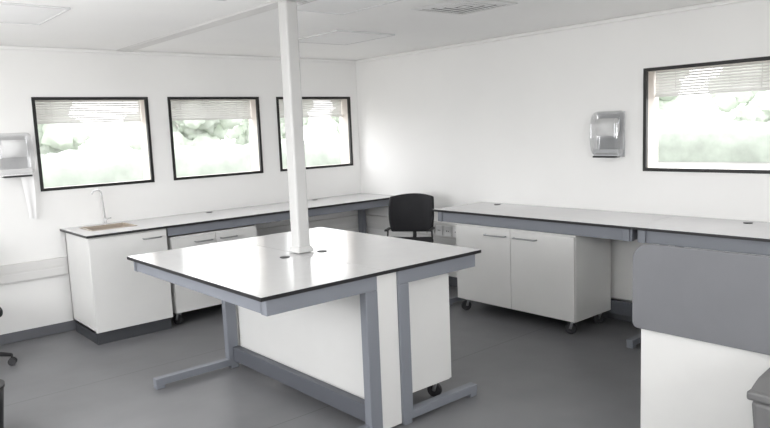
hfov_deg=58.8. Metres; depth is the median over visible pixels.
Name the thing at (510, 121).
wall
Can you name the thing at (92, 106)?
blind
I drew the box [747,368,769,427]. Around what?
waste bin
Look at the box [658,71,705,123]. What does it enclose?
tree
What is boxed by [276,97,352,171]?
window
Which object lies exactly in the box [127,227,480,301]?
countertop
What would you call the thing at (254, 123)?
window
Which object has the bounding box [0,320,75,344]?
baseboard
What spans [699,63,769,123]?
tree
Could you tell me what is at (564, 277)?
base cabinet
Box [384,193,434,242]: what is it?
office chair
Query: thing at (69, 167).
hedge
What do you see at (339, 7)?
ceiling light panel
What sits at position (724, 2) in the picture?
trim
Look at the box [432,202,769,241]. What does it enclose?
countertop
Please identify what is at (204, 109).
blind
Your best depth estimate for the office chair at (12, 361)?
5.08 m
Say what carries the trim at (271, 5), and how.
attached to the ceiling
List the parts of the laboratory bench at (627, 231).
leg frame, support rail, rail, panel, leg frame, leg frame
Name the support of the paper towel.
hanging from the dispenser at (15, 160)
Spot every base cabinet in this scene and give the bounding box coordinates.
[65,229,172,344]
[166,225,256,323]
[408,274,450,396]
[456,223,610,333]
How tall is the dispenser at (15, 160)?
0.711 m
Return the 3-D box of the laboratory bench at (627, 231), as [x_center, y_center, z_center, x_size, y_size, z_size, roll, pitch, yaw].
[1.979,0.495,4.987,0.678,0.904,3.898,-8,9,-40]
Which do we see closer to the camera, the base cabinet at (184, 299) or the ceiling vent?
the ceiling vent
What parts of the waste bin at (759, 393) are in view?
bin lid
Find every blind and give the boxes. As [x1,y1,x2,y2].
[35,100,140,123]
[171,100,251,120]
[279,99,341,117]
[655,61,769,96]
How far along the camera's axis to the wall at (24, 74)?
6.22 m
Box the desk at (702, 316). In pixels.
[632,244,769,427]
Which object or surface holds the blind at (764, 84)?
attached to the window at (650, 102)
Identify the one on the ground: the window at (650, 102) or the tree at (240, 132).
the tree at (240, 132)
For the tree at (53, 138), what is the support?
on the ground
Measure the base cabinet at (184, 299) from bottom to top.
0.790 m
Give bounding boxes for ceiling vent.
[411,0,516,14]
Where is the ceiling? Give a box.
[0,0,722,59]
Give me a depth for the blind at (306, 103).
7.71 m
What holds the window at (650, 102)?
in the wall at (510, 121)
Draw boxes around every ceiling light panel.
[0,2,70,24]
[297,0,400,14]
[299,30,394,44]
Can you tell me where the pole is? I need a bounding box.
[278,0,313,253]
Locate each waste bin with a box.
[0,379,4,427]
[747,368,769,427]
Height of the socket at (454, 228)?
0.100 m
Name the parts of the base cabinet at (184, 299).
door, door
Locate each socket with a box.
[436,225,442,234]
[444,226,451,235]
[453,227,455,236]
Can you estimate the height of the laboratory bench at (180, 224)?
0.904 m
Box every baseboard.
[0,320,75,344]
[449,276,631,321]
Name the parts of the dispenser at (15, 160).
plate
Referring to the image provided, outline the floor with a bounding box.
[0,286,640,427]
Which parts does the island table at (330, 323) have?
leg frame, support rail, panel, rail, modesty panel, leg frame, panel, leg frame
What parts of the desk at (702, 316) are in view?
panel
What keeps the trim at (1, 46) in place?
attached to the wall at (24, 74)
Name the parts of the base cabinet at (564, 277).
door, handle, handle, door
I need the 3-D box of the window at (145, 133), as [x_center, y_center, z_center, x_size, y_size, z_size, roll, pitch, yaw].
[-2.604,-0.639,6.088,0.982,0.785,0.210,-8,9,-40]
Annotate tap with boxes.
[91,189,110,224]
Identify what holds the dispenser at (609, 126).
attached to the wall at (510, 121)
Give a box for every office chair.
[0,307,16,365]
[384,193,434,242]
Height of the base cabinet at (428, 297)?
0.775 m
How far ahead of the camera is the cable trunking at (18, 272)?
5.82 m
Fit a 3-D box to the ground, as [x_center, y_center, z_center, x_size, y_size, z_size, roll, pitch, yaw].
[1.280,-1.503,29.189,150.000,0.100,150.000,-8,9,-40]
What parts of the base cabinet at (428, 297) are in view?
door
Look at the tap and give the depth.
6.00 m
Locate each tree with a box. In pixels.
[36,102,90,154]
[119,101,244,149]
[225,101,311,144]
[330,104,339,134]
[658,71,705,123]
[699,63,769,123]
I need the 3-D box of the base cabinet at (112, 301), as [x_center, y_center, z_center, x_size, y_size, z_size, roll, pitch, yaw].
[-2.263,0.572,5.848,0.640,0.878,0.641,-8,9,-40]
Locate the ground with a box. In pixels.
[658,161,769,168]
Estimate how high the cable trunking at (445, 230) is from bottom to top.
0.150 m
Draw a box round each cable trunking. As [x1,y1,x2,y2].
[0,214,357,284]
[366,214,456,238]
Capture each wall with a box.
[0,49,360,334]
[356,0,769,301]
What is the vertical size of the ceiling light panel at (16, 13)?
0.012 m
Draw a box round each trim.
[0,45,355,62]
[117,0,302,51]
[355,0,751,62]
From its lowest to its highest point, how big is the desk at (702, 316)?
1.055 m
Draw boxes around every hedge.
[40,136,340,187]
[658,120,769,161]
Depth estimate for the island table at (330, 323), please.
3.91 m
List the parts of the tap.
spout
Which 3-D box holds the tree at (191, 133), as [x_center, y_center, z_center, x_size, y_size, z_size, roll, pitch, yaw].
[-9.816,-5.290,32.670,6.100,7.452,5.309,-5,8,-18]
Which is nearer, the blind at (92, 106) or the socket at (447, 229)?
the blind at (92, 106)
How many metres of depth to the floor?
4.50 m
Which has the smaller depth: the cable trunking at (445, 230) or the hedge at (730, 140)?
the cable trunking at (445, 230)
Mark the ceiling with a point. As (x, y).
(89, 24)
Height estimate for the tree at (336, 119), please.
7.817 m
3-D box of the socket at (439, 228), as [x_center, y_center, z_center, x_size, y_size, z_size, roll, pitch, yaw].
[0.561,0.167,7.033,0.015,0.100,0.090,-8,9,-40]
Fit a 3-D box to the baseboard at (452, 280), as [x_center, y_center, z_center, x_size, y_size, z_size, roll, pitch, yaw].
[2.179,0.849,5.333,0.012,0.100,7.388,-8,9,-40]
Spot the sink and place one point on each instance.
(123, 224)
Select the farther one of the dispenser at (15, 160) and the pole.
the dispenser at (15, 160)
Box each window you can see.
[31,97,154,191]
[167,97,263,179]
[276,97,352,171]
[643,56,769,173]
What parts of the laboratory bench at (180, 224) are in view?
support rail, leg frame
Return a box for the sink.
[80,222,136,230]
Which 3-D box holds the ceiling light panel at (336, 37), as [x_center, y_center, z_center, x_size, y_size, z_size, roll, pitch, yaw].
[-0.369,-1.498,5.816,0.610,0.012,0.690,-8,9,-40]
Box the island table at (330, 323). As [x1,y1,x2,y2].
[127,227,480,427]
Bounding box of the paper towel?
[21,175,35,218]
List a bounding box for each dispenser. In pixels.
[0,133,35,218]
[593,111,624,157]
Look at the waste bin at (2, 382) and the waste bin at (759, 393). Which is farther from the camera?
the waste bin at (2, 382)
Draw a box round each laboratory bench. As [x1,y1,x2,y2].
[60,193,394,238]
[432,202,769,348]

